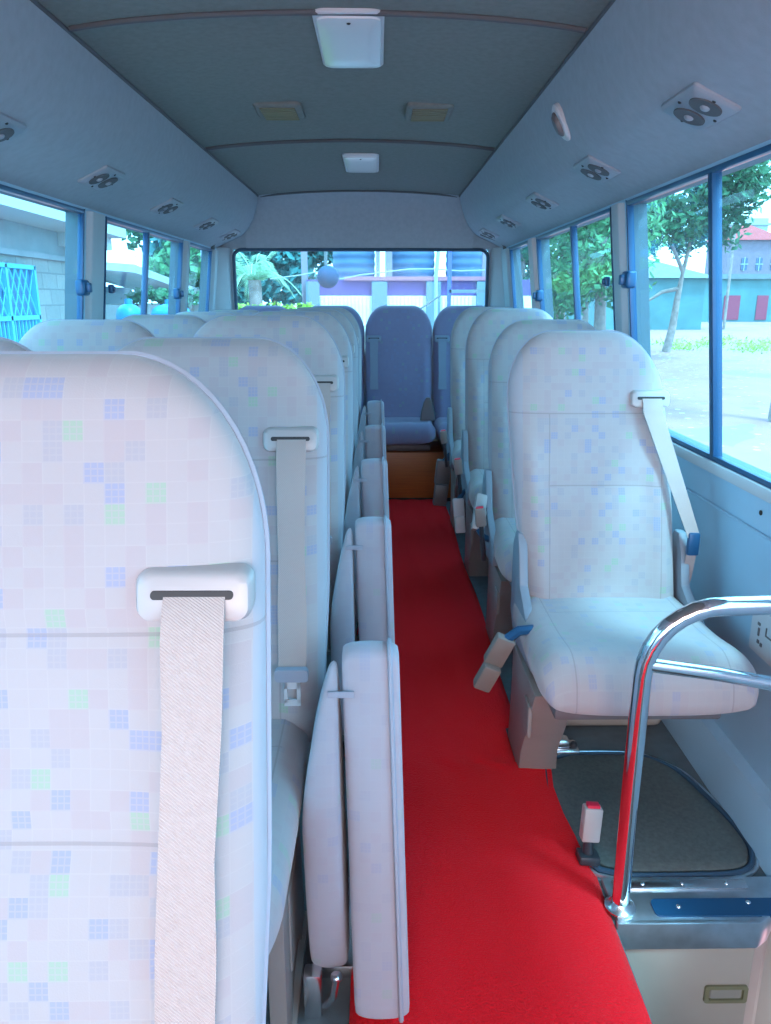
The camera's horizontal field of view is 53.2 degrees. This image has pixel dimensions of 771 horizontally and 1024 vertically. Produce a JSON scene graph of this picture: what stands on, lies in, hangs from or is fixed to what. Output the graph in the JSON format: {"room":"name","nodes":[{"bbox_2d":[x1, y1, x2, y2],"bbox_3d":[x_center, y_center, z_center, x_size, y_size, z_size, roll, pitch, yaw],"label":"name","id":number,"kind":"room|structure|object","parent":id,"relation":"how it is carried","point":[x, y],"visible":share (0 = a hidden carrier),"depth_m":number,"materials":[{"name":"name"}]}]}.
{"room":"vehicle interior","nodes":[
{"label":"vehicle interior","id":0,"kind":"room"},
{"bbox_2d":[0,181,215,318],"bbox_3d":[-1.041,-0.257,1.874,0.193,2.000,6.370,0,15,-1],"label":"wall","id":1,"kind":"structure","parent":0,"point":[1,182],"depth_m":2.62,"materials":[{"name":"blue plastic"}]},
{"bbox_2d":[0,112,26,143],"bbox_3d":[-0.870,-0.842,1.689,0.098,0.052,0.184,0,15,-1],"label":"air vent","id":2,"kind":"object","parent":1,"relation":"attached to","point":[10,127],"visible":1,"depth_m":1.72,"materials":[{"name":"grey plastic"}]},
{"bbox_2d":[0,184,92,318],"bbox_3d":[-1.059,-0.473,1.908,0.152,0.686,1.556,0,15,-1],"label":"window","id":3,"kind":"structure","parent":1,"relation":"in","point":[76,287],"depth_m":2.58,"materials":[{"name":"blue paint"}]},
{"bbox_2d":[85,211,104,318],"bbox_3d":[-1.044,-0.707,2.756,0.107,0.680,0.171,0,15,-1],"label":"trim","id":4,"kind":"structure","parent":1,"relation":"attached to","point":[95,222],"depth_m":2.69,"materials":[{"name":"plastic"}]},
{"bbox_2d":[77,165,125,189],"bbox_3d":[-0.877,-1.033,2.383,0.098,0.052,0.184,0,15,-1],"label":"air vent","id":5,"kind":"object","parent":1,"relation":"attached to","point":[106,176],"visible":1,"depth_m":2.35,"materials":[{"name":"grey plastic"}]},
{"bbox_2d":[0,0,257,247],"bbox_3d":[-0.889,-0.987,1.649,0.338,0.453,6.320,0,15,-1],"label":"overhead air duct","id":6,"kind":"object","parent":1,"relation":"attached to","point":[80,118],"depth_m":2.15,"materials":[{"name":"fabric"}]},
{"bbox_2d":[103,216,183,318],"bbox_3d":[-1.075,-0.886,3.407,0.151,0.686,1.146,0,15,-1],"label":"window","id":7,"kind":"structure","parent":1,"relation":"in","point":[175,295],"depth_m":3.37,"materials":[{"name":"blue paint"}]},
{"bbox_2d":[150,198,183,214],"bbox_3d":[-0.884,-1.235,3.115,0.098,0.052,0.184,0,15,-1],"label":"air vent","id":8,"kind":"object","parent":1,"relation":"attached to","point":[172,204],"visible":1,"depth_m":3.08,"materials":[{"name":"grey plastic"}]},
{"bbox_2d":[180,241,189,311],"bbox_3d":[-1.057,-1.056,4.024,0.107,0.680,0.101,0,15,-1],"label":"trim","id":9,"kind":"structure","parent":1,"relation":"attached to","point":[186,247],"depth_m":3.96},
{"bbox_2d":[187,242,211,311],"bbox_3d":[-1.089,-1.149,4.361,0.142,0.686,0.566,0,15,-1],"label":"window","id":10,"kind":"structure","parent":1,"relation":"in","point":[206,253],"depth_m":4.57,"materials":[{"name":"blue paint"}]},
{"bbox_2d":[209,250,217,311],"bbox_3d":[-1.063,-1.246,4.713,0.107,0.680,0.121,0,15,-1],"label":"trim","id":11,"kind":"structure","parent":1,"relation":"attached to","point":[214,252],"depth_m":4.64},
{"bbox_2d":[37,0,609,194],"bbox_3d":[-0.128,-1.163,1.634,1.900,0.185,6.370,0,15,-1],"label":"ceiling","id":12,"kind":"structure","parent":0,"point":[207,75],"depth_m":2.21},
{"bbox_2d":[253,101,304,120],"bbox_3d":[-0.358,-1.359,2.609,0.156,0.026,0.220,0,15,-1],"label":"ceiling speaker","id":13,"kind":"object","parent":12,"relation":"attached to","point":[288,110],"visible":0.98,"depth_m":2.56,"materials":[{"name":"yellow"}]},
{"bbox_2d":[259,108,298,120],"bbox_3d":[-0.358,-1.351,2.612,0.120,0.008,0.180,0,15,-1],"label":"grille","id":14,"kind":"object","parent":13,"relation":"attached to","point":[269,114],"depth_m":2.61,"materials":[{"name":"yellow"}]},
{"bbox_2d":[68,9,586,33],"bbox_3d":[-0.129,-1.109,1.737,1.173,0.044,0.035,0,15,-1],"label":"trim","id":15,"kind":"structure","parent":12,"relation":"attached to","point":[287,12],"depth_m":1.72,"materials":[{"name":"plastic"}]},
{"bbox_2d":[312,8,383,67],"bbox_3d":[-0.086,-1.181,1.914,0.164,0.049,0.430,0,15,-1],"label":"ceiling light","id":16,"kind":"object","parent":12,"relation":"attached to","point":[343,41],"visible":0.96,"depth_m":1.86,"materials":[{"name":"grey plastic"}]},
{"bbox_2d":[206,139,493,150],"bbox_3d":[-0.143,-1.490,3.121,1.173,0.044,0.043,0,15,-1],"label":"trim","id":17,"kind":"structure","parent":12,"relation":"attached to","point":[309,140],"depth_m":3.11,"materials":[{"name":"plastic"}]},
{"bbox_2d":[342,153,378,172],"bbox_3d":[-0.113,-1.654,3.630,0.164,0.049,0.480,0,15,-1],"label":"ceiling light","id":18,"kind":"object","parent":12,"relation":"attached to","point":[353,162],"visible":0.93,"depth_m":3.54,"materials":[{"name":"grey plastic"}]},
{"bbox_2d":[405,102,453,121],"bbox_3d":[0.147,-1.358,2.615,0.156,0.026,0.220,0,15,-1],"label":"ceiling speaker","id":19,"kind":"object","parent":12,"relation":"attached to","point":[415,111],"visible":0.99,"depth_m":2.56,"materials":[{"name":"yellow"}]},
{"bbox_2d":[411,109,447,121],"bbox_3d":[0.147,-1.349,2.617,0.120,0.008,0.180,0,15,-1],"label":"grille","id":20,"kind":"object","parent":19,"relation":"attached to","point":[417,115],"depth_m":2.61,"materials":[{"name":"yellow"}]},
{"bbox_2d":[220,192,499,439],"bbox_3d":[-0.159,-1.089,4.895,1.900,2.000,0.260,0,15,-1],"label":"wall","id":21,"kind":"structure","parent":0,"point":[326,219],"depth_m":4.69,"materials":[{"name":"plastic"}]},
{"bbox_2d":[30,0,615,196],"bbox_3d":[-0.127,-1.046,1.567,1.204,0.012,6.180,0,15,-1],"label":"trim","id":22,"kind":"structure","parent":21,"relation":"attached to","point":[35,2],"depth_m":2.10,"materials":[{"name":"plastic"}]},
{"bbox_2d":[200,247,504,309],"bbox_3d":[-0.158,-0.962,4.888,1.920,1.360,0.139,0,15,-1],"label":"trim","id":23,"kind":"structure","parent":21,"relation":"attached to","point":[224,299],"depth_m":4.76,"materials":[{"name":"plastic"}]},
{"bbox_2d":[261,190,456,197],"bbox_3d":[-0.158,-1.884,4.552,1.173,0.044,0.035,0,15,-1],"label":"trim","id":24,"kind":"structure","parent":21,"relation":"attached to","point":[323,191],"depth_m":4.54,"materials":[{"name":"plastic"}]},
{"bbox_2d":[232,248,489,309],"bbox_3d":[-0.151,-1.313,4.854,1.597,0.667,0.041,0,15,-1],"label":"window","id":25,"kind":"structure","parent":21,"relation":"in","point":[236,251],"depth_m":4.75,"materials":[{"name":"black rubber"}]},
{"bbox_2d":[266,501,765,1023],"bbox_3d":[-0.128,0.811,2.177,2.000,0.420,6.370,0,15,-1],"label":"floor","id":26,"kind":"structure","parent":0,"point":[660,744],"depth_m":2.04,"materials":[{"name":"grey plastic"}]},
{"bbox_2d":[19,319,154,350],"bbox_3d":[-0.783,0.094,1.920,0.458,1.100,0.627,0,15,-1],"label":"seat","id":27,"kind":"object","parent":26,"relation":"on","point":[52,334],"visible":0.13,"depth_m":2.00,"materials":[{"name":"fabric"}]},
{"bbox_2d":[0,351,271,1023],"bbox_3d":[-0.315,0.476,0.516,0.434,1.107,0.692,0,15,-1],"label":"seat","id":28,"kind":"object","parent":26,"relation":"on","point":[136,727],"visible":1,"depth_m":0.63,"materials":[{"name":"fabric"}]},
{"bbox_2d":[123,314,205,336],"bbox_3d":[-0.790,-0.098,2.614,0.458,1.100,0.627,0,15,-1],"label":"seat","id":29,"kind":"object","parent":26,"relation":"on","point":[159,325],"visible":0.1,"depth_m":2.69,"materials":[{"name":"fabric"}]},
{"bbox_2d":[116,337,329,1023],"bbox_3d":[-0.322,0.296,1.208,0.450,1.087,0.687,0,15,-1],"label":"seat","id":30,"kind":"object","parent":26,"relation":"on","point":[276,403],"visible":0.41,"depth_m":1.32,"materials":[{"name":"fabric"}]},
{"bbox_2d":[269,719,310,953],"bbox_3d":[-0.327,0.463,1.157,0.390,0.134,0.500,0,15,-1],"label":"cushion","id":31,"kind":"object","parent":30,"relation":"on","point":[291,738],"depth_m":1.15,"materials":[{"name":"fabric"}]},
{"bbox_2d":[193,315,345,754],"bbox_3d":[-0.329,0.095,1.893,0.450,1.112,0.687,0,15,-1],"label":"seat","id":32,"kind":"object","parent":26,"relation":"on","point":[303,334],"visible":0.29,"depth_m":2.01,"materials":[{"name":"fabric"}]},
{"bbox_2d":[253,311,353,654],"bbox_3d":[-0.336,-0.097,2.588,0.450,1.112,0.687,0,15,-1],"label":"seat","id":33,"kind":"object","parent":26,"relation":"on","point":[335,328],"visible":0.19,"depth_m":2.71,"materials":[{"name":"fabric"}]},
{"bbox_2d":[280,309,358,521],"bbox_3d":[-0.343,-0.288,3.282,0.450,1.112,0.687,0,15,-1],"label":"seat","id":34,"kind":"object","parent":26,"relation":"on","point":[343,319],"visible":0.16,"depth_m":3.41,"materials":[{"name":"fabric"}]},
{"bbox_2d":[297,307,361,428],"bbox_3d":[-0.350,-0.479,3.976,0.450,1.112,0.687,0,15,-1],"label":"seat","id":35,"kind":"object","parent":26,"relation":"on","point":[347,313],"visible":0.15,"depth_m":4.11,"materials":[{"name":"fabric"}]},
{"bbox_2d":[312,305,364,413],"bbox_3d":[-0.336,-0.813,4.624,0.419,0.822,0.635,0,15,-1],"label":"seat","id":36,"kind":"object","parent":26,"relation":"on","point":[353,311],"visible":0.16,"depth_m":4.77,"materials":[{"name":"fabric"}]},
{"bbox_2d":[302,638,409,1022],"bbox_3d":[-0.050,0.488,1.344,0.174,0.646,0.409,0,15,-1],"label":"seat","id":37,"kind":"object","parent":26,"relation":"on","point":[357,923],"visible":1,"depth_m":1.18,"materials":[{"name":"fabric"}]},
{"bbox_2d":[342,641,409,1018],"bbox_3d":[-0.015,0.474,1.341,0.105,0.607,0.398,0,15,-1],"label":"cushion","id":38,"kind":"object","parent":37,"relation":"on","point":[374,903],"depth_m":1.18,"materials":[{"name":"fabric"}]},
{"bbox_2d":[330,515,394,760],"bbox_3d":[-0.057,0.298,2.033,0.174,0.646,0.409,0,15,-1],"label":"seat","id":39,"kind":"object","parent":26,"relation":"on","point":[373,536],"visible":0.57,"depth_m":1.85,"materials":[{"name":"fabric"}]},
{"bbox_2d":[355,517,394,643],"bbox_3d":[-0.022,0.285,2.029,0.105,0.607,0.398,0,15,-1],"label":"cushion","id":40,"kind":"object","parent":39,"relation":"on","point":[373,536],"depth_m":1.86,"materials":[{"name":"fabric"}]},
{"bbox_2d":[343,457,388,634],"bbox_3d":[-0.064,0.107,2.727,0.174,0.646,0.409,0,15,-1],"label":"seat","id":41,"kind":"object","parent":26,"relation":"on","point":[374,471],"visible":0.44,"depth_m":2.55,"materials":[{"name":"fabric"}]},
{"bbox_2d":[361,458,388,518],"bbox_3d":[-0.029,0.094,2.724,0.105,0.607,0.398,0,15,-1],"label":"cushion","id":42,"kind":"object","parent":41,"relation":"on","point":[374,471],"depth_m":2.55,"materials":[{"name":"fabric"}]},
{"bbox_2d":[352,424,385,517],"bbox_3d":[-0.071,-0.084,3.421,0.174,0.646,0.409,0,15,-1],"label":"seat","id":43,"kind":"object","parent":26,"relation":"on","point":[375,435],"visible":0.32,"depth_m":3.24,"materials":[{"name":"fabric"}]},
{"bbox_2d":[365,425,385,459],"bbox_3d":[-0.036,-0.097,3.418,0.105,0.607,0.398,0,15,-1],"label":"cushion","id":44,"kind":"object","parent":43,"relation":"on","point":[375,435],"depth_m":3.24,"materials":[{"name":"fabric"}]},
{"bbox_2d":[357,399,384,458],"bbox_3d":[-0.079,-0.302,4.212,0.174,0.646,0.409,0,15,-1],"label":"seat","id":45,"kind":"object","parent":26,"relation":"on","point":[375,408],"visible":0.28,"depth_m":4.03,"materials":[{"name":"fabric"}]},
{"bbox_2d":[367,400,384,425],"bbox_3d":[-0.044,-0.315,4.208,0.105,0.607,0.398,0,15,-1],"label":"cushion","id":46,"kind":"object","parent":45,"relation":"on","point":[375,408],"depth_m":4.03,"materials":[{"name":"fabric"}]},
{"bbox_2d":[365,305,435,450],"bbox_3d":[0.084,-0.814,4.628,0.419,0.822,0.635,0,15,-1],"label":"seat","id":47,"kind":"object","parent":26,"relation":"on","point":[398,338],"visible":0.88,"depth_m":4.75,"materials":[{"name":"fabric"}]},
{"bbox_2d":[366,417,435,444],"bbox_3d":[0.085,-0.490,4.617,0.412,0.133,0.440,0,15,-1],"label":"cushion","id":48,"kind":"object","parent":47,"relation":"on","point":[399,430],"depth_m":4.42,"materials":[{"name":"fabric"}]},
{"bbox_2d":[386,440,450,500],"bbox_3d":[-0.138,-0.258,4.717,1.775,0.293,0.406,0,15,-1],"label":"plinth","id":49,"kind":"object","parent":26,"relation":"on","point":[411,474],"visible":0.02,"depth_m":4.53,"materials":[{"name":"orange wood"}]},
{"bbox_2d":[432,305,484,450],"bbox_3d":[0.504,-0.815,4.632,0.419,0.822,0.635,0,15,-1],"label":"seat","id":50,"kind":"object","parent":26,"relation":"on","point":[444,321],"visible":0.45,"depth_m":4.75,"materials":[{"name":"fabric"}]},
{"bbox_2d":[433,417,446,438],"bbox_3d":[0.505,-0.491,4.621,0.412,0.133,0.440,0,15,-1],"label":"cushion","id":51,"kind":"object","parent":50,"relation":"on","point":[440,423],"depth_m":4.56,"materials":[{"name":"fabric"}]},
{"bbox_2d":[440,307,511,528],"bbox_3d":[0.525,-0.443,3.839,0.510,1.117,0.627,0,15,-1],"label":"seat","id":52,"kind":"object","parent":26,"relation":"on","point":[450,439],"visible":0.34,"depth_m":3.92,"materials":[{"name":"fabric"}]},
{"bbox_2d":[433,452,450,505],"bbox_3d":[0.316,-0.178,3.906,0.158,0.291,0.080,-2,16,-7],"label":"seat belt buckle","id":53,"kind":"object","parent":52,"relation":"hanging from","point":[442,473],"visible":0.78,"depth_m":3.89,"materials":[{"name":"grey paint"}]},
{"bbox_2d":[349,499,651,1023],"bbox_3d":[0.185,0.676,1.847,0.502,0.016,5.600,0,15,-1],"label":"carpet","id":54,"kind":"object","parent":26,"relation":"on","point":[506,924],"visible":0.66,"depth_m":1.65,"materials":[{"name":"carpet"}]},
{"bbox_2d":[453,308,552,575],"bbox_3d":[0.532,-0.255,3.154,0.510,1.117,0.627,0,15,-1],"label":"seat","id":55,"kind":"object","parent":26,"relation":"on","point":[487,326],"visible":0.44,"depth_m":3.24,"materials":[{"name":"fabric"}]},
{"bbox_2d":[452,489,465,532],"bbox_3d":[0.322,-0.007,3.183,0.086,0.183,0.073,-6,16,-19],"label":"seat belt buckle","id":56,"kind":"object","parent":55,"relation":"hanging from","point":[458,503],"visible":0.96,"depth_m":3.17,"materials":[{"name":"grey plastic"}]},
{"bbox_2d":[469,469,483,507],"bbox_3d":[0.551,-0.084,3.104,0.453,0.137,0.440,0,15,-1],"label":"cushion","id":57,"kind":"object","parent":55,"relation":"on","point":[475,475],"depth_m":3.04,"materials":[{"name":"fabric"}]},
{"bbox_2d":[474,319,595,642],"bbox_3d":[0.539,-0.052,2.474,0.510,1.087,0.627,0,15,-1],"label":"seat","id":58,"kind":"object","parent":26,"relation":"on","point":[499,522],"visible":0.38,"depth_m":2.56,"materials":[{"name":"fabric"}]},
{"bbox_2d":[494,517,516,581],"bbox_3d":[0.558,0.114,2.423,0.453,0.133,0.440,0,15,-1],"label":"cushion","id":59,"kind":"object","parent":58,"relation":"on","point":[505,528],"depth_m":2.35,"materials":[{"name":"fabric"}]},
{"bbox_2d":[566,719,660,725],"bbox_3d":[0.616,0.454,2.154,0.310,0.279,0.100,0,15,-1],"label":"frame","id":60,"kind":"structure","parent":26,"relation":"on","point":[649,721],"depth_m":2.14,"materials":[{"name":"beige metal"}]},
{"bbox_2d":[506,330,758,768],"bbox_3d":[0.529,0.144,1.780,0.456,1.078,0.625,0,15,-1],"label":"seat","id":61,"kind":"object","parent":26,"relation":"on","point":[599,562],"visible":0.95,"depth_m":1.86,"materials":[{"name":"fabric"}]},
{"bbox_2d":[473,625,533,692],"bbox_3d":[0.271,0.337,1.762,0.135,0.163,0.043,0,15,-1],"label":"seat belt buckle","id":62,"kind":"object","parent":61,"relation":"hanging from","point":[501,646],"visible":0.99,"depth_m":1.75,"materials":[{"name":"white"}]},
{"bbox_2d":[513,596,758,715],"bbox_3d":[0.531,0.306,1.728,0.445,0.133,0.440,0,15,-1],"label":"cushion","id":63,"kind":"object","parent":61,"relation":"on","point":[580,652],"depth_m":1.56,"materials":[{"name":"fabric"}]},
{"bbox_2d":[545,751,759,877],"bbox_3d":[0.593,0.691,1.799,0.430,0.014,0.474,0,15,-1],"label":"floor mat","id":64,"kind":"object","parent":26,"relation":"on","point":[682,830],"visible":0.77,"depth_m":1.75,"materials":[{"name":"plastic"}]},
{"bbox_2d":[575,801,602,865],"bbox_3d":[0.426,0.670,1.603,0.047,0.134,0.046,0,15,-1],"label":"seat belt buckle","id":65,"kind":"object","parent":64,"relation":"on","point":[592,812],"visible":1,"depth_m":1.59,"materials":[{"name":"grey plastic"}]},
{"bbox_2d":[601,876,770,948],"bbox_3d":[0.633,0.787,1.522,0.390,0.065,0.125,0,15,-1],"label":"step nosing","id":66,"kind":"structure","parent":26,"relation":"on","point":[672,912],"depth_m":1.48,"materials":[{"name":"metal"}]},
{"bbox_2d":[604,595,770,918],"bbox_3d":[0.627,0.454,1.385,0.406,0.667,0.069,2,15,6],"label":"grab rail","id":67,"kind":"object","parent":66,"relation":"on","point":[619,904],"visible":1,"depth_m":1.33,"materials":[{"name":"silver metal"}]},
{"bbox_2d":[502,139,770,790],"bbox_3d":[0.786,-0.020,1.958,0.198,2.500,6.370,0,15,-1],"label":"wall","id":68,"kind":"structure","parent":0,"point":[732,559],"depth_m":1.82,"materials":[{"name":"blue plastic"}]},
{"bbox_2d":[501,248,512,307],"bbox_3d":[0.749,-1.228,4.648,0.107,0.680,0.231,0,15,-1],"label":"trim","id":69,"kind":"structure","parent":68,"relation":"attached to","point":[505,257],"depth_m":4.54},
{"bbox_2d":[509,240,531,307],"bbox_3d":[0.782,-1.114,4.234,0.142,0.686,0.586,0,15,-1],"label":"window","id":70,"kind":"structure","parent":68,"relation":"in","point":[514,251],"depth_m":4.45,"materials":[{"name":"blue paint"}]},
{"bbox_2d":[528,238,539,308],"bbox_3d":[0.757,-1.010,3.858,0.107,0.680,0.151,0,15,-1],"label":"trim","id":71,"kind":"structure","parent":68,"relation":"attached to","point":[532,252],"depth_m":3.77,"materials":[{"name":"grey"}]},
{"bbox_2d":[532,206,615,330],"bbox_3d":[0.789,-0.822,3.174,0.150,0.686,1.226,0,15,-1],"label":"window","id":72,"kind":"structure","parent":68,"relation":"in","point":[544,294],"depth_m":3.10,"materials":[{"name":"blue paint"}]},
{"bbox_2d":[460,0,770,247],"bbox_3d":[0.633,-0.991,1.663,0.338,0.453,6.320,0,15,-1],"label":"overhead air duct","id":73,"kind":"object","parent":68,"relation":"attached to","point":[611,93],"depth_m":1.75,"materials":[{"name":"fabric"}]},
{"bbox_2d":[526,192,558,210],"bbox_3d":[0.601,-1.191,2.956,0.098,0.052,0.184,0,15,-1],"label":"air vent","id":74,"kind":"object","parent":73,"relation":"attached to","point":[536,199],"visible":1,"depth_m":2.92,"materials":[{"name":"grey plastic"}]},
{"bbox_2d":[551,102,570,140],"bbox_3d":[0.494,-1.091,2.153,0.062,0.098,0.080,0,15,-1],"label":"coat hook","id":75,"kind":"object","parent":73,"relation":"attached to","point":[558,119],"visible":0.98,"depth_m":2.14,"materials":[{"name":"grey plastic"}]},
{"bbox_2d":[573,155,620,182],"bbox_3d":[0.609,-0.989,2.223,0.098,0.052,0.184,0,15,-1],"label":"air vent","id":76,"kind":"object","parent":73,"relation":"attached to","point":[589,166],"visible":1,"depth_m":2.19,"materials":[{"name":"grey plastic"}]},
{"bbox_2d":[661,82,741,129],"bbox_3d":[0.616,-0.793,1.510,0.098,0.052,0.184,0,15,-1],"label":"air vent","id":77,"kind":"object","parent":73,"relation":"attached to","point":[696,105],"visible":1,"depth_m":1.48,"materials":[{"name":"grey plastic"}]},
{"bbox_2d":[611,203,628,335],"bbox_3d":[0.771,-0.639,2.508,0.107,0.680,0.121,0,15,-1],"label":"trim","id":78,"kind":"structure","parent":68,"relation":"attached to","point":[617,210],"depth_m":2.45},
{"bbox_2d":[615,925,770,1023],"bbox_3d":[0.643,1.315,0.351,0.415,0.418,2.566,0,15,-1],"label":"step panel","id":79,"kind":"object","parent":68,"relation":"attached to","point":[671,983],"depth_m":1.50,"materials":[{"name":"beige plastic"}]},
{"bbox_2d":[618,144,770,488],"bbox_3d":[0.801,-0.440,1.785,0.155,0.686,1.346,0,15,-1],"label":"window","id":80,"kind":"structure","parent":68,"relation":"in","point":[636,279],"depth_m":1.89,"materials":[{"name":"blue paint"}]},
{"bbox_2d":[661,487,770,875],"bbox_3d":[-0.140,-0.027,3.191,1.940,0.658,3.730,0,15,-1],"label":"trim","id":81,"kind":"structure","parent":68,"relation":"attached to","point":[721,767],"depth_m":1.78,"materials":[{"name":"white plastic"}]},
{"bbox_2d":[672,442,770,503],"bbox_3d":[-0.140,-0.417,3.022,1.920,0.024,3.750,0,15,-1],"label":"trim","id":82,"kind":"structure","parent":68,"relation":"attached to","point":[754,488],"depth_m":1.83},
{"bbox_2d":[703,985,748,1003],"bbox_3d":[0.663,0.940,1.502,0.084,0.040,0.006,0,15,-1],"label":"step light","id":83,"kind":"object","parent":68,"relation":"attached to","point":[713,994],"visible":1,"depth_m":1.50,"materials":[{"name":"yellow"}]},
{"bbox_2d":[749,615,770,666],"bbox_3d":[0.825,0.277,1.651,0.006,0.104,0.170,0,15,-1],"label":"sticker","id":84,"kind":"object","parent":68,"relation":"attached to","point":[760,632],"visible":0.84,"depth_m":1.69,"materials":[{"name":"grey plastic"}]},
{"label":"outside","id":85,"kind":"structure","parent":0,"visible":0},
{"bbox_2d":[317,252,338,287],"bbox_3d":[-0.857,-3.761,11.403,0.330,0.862,0.330,0,15,-1],"label":"mirror","id":86,"kind":"object","parent":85,"point":[327,276],"visible":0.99,"depth_m":11.37,"materials":[{"name":"blue paint"}]},
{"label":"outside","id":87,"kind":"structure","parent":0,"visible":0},
{"bbox_2d":[650,322,770,473],"bbox_3d":[14.207,-16.594,68.183,210.000,0.200,180.000,0,15,-1],"label":"ground","id":88,"kind":"structure","parent":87,"point":[746,376],"depth_m":18.05,"materials":[{"name":"concrete"}]},
{"bbox_2d":[0,194,125,321],"bbox_3d":[-6.593,-2.566,8.095,4.400,4.650,11.500,0,15,-1],"label":"building","id":89,"kind":"structure","parent":88,"relation":"on","point":[31,233],"depth_m":11.40,"materials":[{"name":"grey paint"}]},
{"bbox_2d":[0,262,41,342],"bbox_3d":[-5.116,-2.010,10.162,0.110,2.480,2.760,0,15,-1],"label":"door","id":90,"kind":"structure","parent":89,"relation":"attached to","point":[20,310],"depth_m":10.71,"materials":[{"name":"blue"}]},
{"bbox_2d":[105,262,199,318],"bbox_3d":[-6.525,-5.333,21.441,2.000,2.900,8.900,0,15,-1],"label":"lean to","id":91,"kind":"object","parent":88,"relation":"on","point":[129,276],"visible":0.18,"depth_m":18.49,"materials":[{"name":"grey"}]},
{"bbox_2d":[121,285,198,306],"bbox_3d":[-5.261,-4.244,18.489,1.960,2.368,0.819,0,15,-1],"label":"bush","id":92,"kind":"object","parent":88,"relation":"on","point":[158,295],"visible":0.49,"depth_m":18.12,"materials":[{"name":"green plant"}]},
{"bbox_2d":[149,241,200,311],"bbox_3d":[-5.790,-7.606,22.894,2.835,6.526,2.668,0,15,-1],"label":"tree","id":93,"kind":"object","parent":88,"relation":"on","point":[159,263],"visible":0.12,"depth_m":22.65,"materials":[{"name":"green plant"}]},
{"bbox_2d":[149,237,332,306],"bbox_3d":[-4.337,-7.807,24.670,6.538,5.973,3.021,-3,16,-12],"label":"tree","id":94,"kind":"object","parent":88,"relation":"on","point":[286,263],"visible":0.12,"depth_m":24.21,"materials":[{"name":"green plant"}]},
{"bbox_2d":[234,250,300,304],"bbox_3d":[-2.450,-3.467,14.557,1.859,2.966,1.709,0,15,-1],"label":"palm","id":95,"kind":"object","parent":88,"relation":"on","point":[254,280],"visible":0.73,"depth_m":14.27,"materials":[{"name":"green plant"}]},
{"bbox_2d":[301,249,531,332],"bbox_3d":[0.717,-4.043,16.310,4.753,3.136,2.420,0,15,-1],"label":"building","id":96,"kind":"structure","parent":88,"relation":"on","point":[364,294],"depth_m":15.08,"materials":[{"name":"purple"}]},
{"bbox_2d":[332,252,374,279],"bbox_3d":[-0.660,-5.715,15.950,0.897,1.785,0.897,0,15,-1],"label":"window","id":97,"kind":"structure","parent":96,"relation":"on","point":[345,263],"depth_m":15.73,"materials":[{"name":"blue"}]},
{"bbox_2d":[328,297,472,322],"bbox_3d":[0.516,-3.222,15.361,3.569,2.058,0.020,0,15,-1],"label":"grille","id":98,"kind":"object","parent":96,"relation":"attached to","point":[363,305],"depth_m":15.12,"materials":[{"name":"grey"}]},
{"bbox_2d":[392,252,434,275],"bbox_3d":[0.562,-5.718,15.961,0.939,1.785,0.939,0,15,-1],"label":"window","id":99,"kind":"structure","parent":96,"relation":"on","point":[400,260],"depth_m":15.73,"materials":[{"name":"blue"}]},
{"bbox_2d":[445,252,481,275],"bbox_3d":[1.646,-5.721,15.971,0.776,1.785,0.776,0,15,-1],"label":"window","id":100,"kind":"structure","parent":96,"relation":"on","point":[460,260],"depth_m":15.80,"materials":[{"name":"blue"}]},
{"bbox_2d":[421,252,484,308],"bbox_3d":[0.774,-1.735,8.865,0.780,2.640,0.040,0,15,-1],"label":"frame","id":101,"kind":"object","parent":88,"relation":"on","point":[449,271],"visible":0.46,"depth_m":8.64,"materials":[{"name":"blue paint"}]},
{"bbox_2d":[487,238,594,318],"bbox_3d":[3.512,-7.974,20.781,4.262,8.358,3.688,0,15,-1],"label":"tree","id":102,"kind":"object","parent":88,"relation":"on","point":[524,256],"visible":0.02,"depth_m":20.56,"materials":[{"name":"green plant"}]},
{"bbox_2d":[525,221,609,318],"bbox_3d":[5.377,-8.396,22.763,3.904,8.120,3.792,-9,18,-31],"label":"tree","id":103,"kind":"object","parent":88,"relation":"on","point":[558,238],"visible":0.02,"depth_m":21.91,"materials":[{"name":"green plant"}]},
{"bbox_2d":[529,200,675,329],"bbox_3d":[5.037,-7.399,18.751,4.079,8.326,3.777,3,16,9],"label":"tree","id":104,"kind":"object","parent":88,"relation":"on","point":[599,267],"visible":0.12,"depth_m":18.75,"materials":[{"name":"green plant"}]},
{"bbox_2d":[588,259,708,329],"bbox_3d":[18.521,-15.904,55.969,8.500,4.953,7.000,0,15,-1],"label":"shed","id":105,"kind":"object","parent":88,"relation":"on","point":[667,276],"visible":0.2,"depth_m":53.32,"materials":[{"name":"metal"}]},
{"bbox_2d":[608,183,707,351],"bbox_3d":[10.703,-9.746,29.705,4.610,7.076,3.400,0,15,-1],"label":"tree","id":106,"kind":"object","parent":88,"relation":"on","point":[668,342],"visible":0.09,"depth_m":29.97,"materials":[{"name":"green plant"}]},
{"bbox_2d":[553,274,770,321],"bbox_3d":[33.650,-20.454,73.644,39.328,4.344,3.000,0,15,-1],"label":"wall","id":107,"kind":"structure","parent":88,"relation":"on","point":[749,300],"depth_m":72.58,"materials":[{"name":"paint"}]},
{"bbox_2d":[557,159,770,264],"bbox_3d":[8.177,-9.476,24.540,8.493,9.254,4.196,-1,15,-3],"label":"tree","id":108,"kind":"object","parent":88,"relation":"on","point":[746,189],"visible":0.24,"depth_m":24.24,"materials":[{"name":"green plant"}]},
{"bbox_2d":[650,334,770,353],"bbox_3d":[19.976,-7.413,34.025,28.767,0.672,10.938,0,15,-1],"label":"bush","id":109,"kind":"object","parent":88,"relation":"on","point":[763,342],"visible":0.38,"depth_m":33.50,"materials":[{"name":"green plant"}]},
{"bbox_2d":[704,225,770,273],"bbox_3d":[43.367,-28.427,91.151,10.400,10.424,7.000,0,15,-1],"label":"house","id":110,"kind":"structure","parent":88,"relation":"on","point":[754,257],"depth_m":87.91,"materials":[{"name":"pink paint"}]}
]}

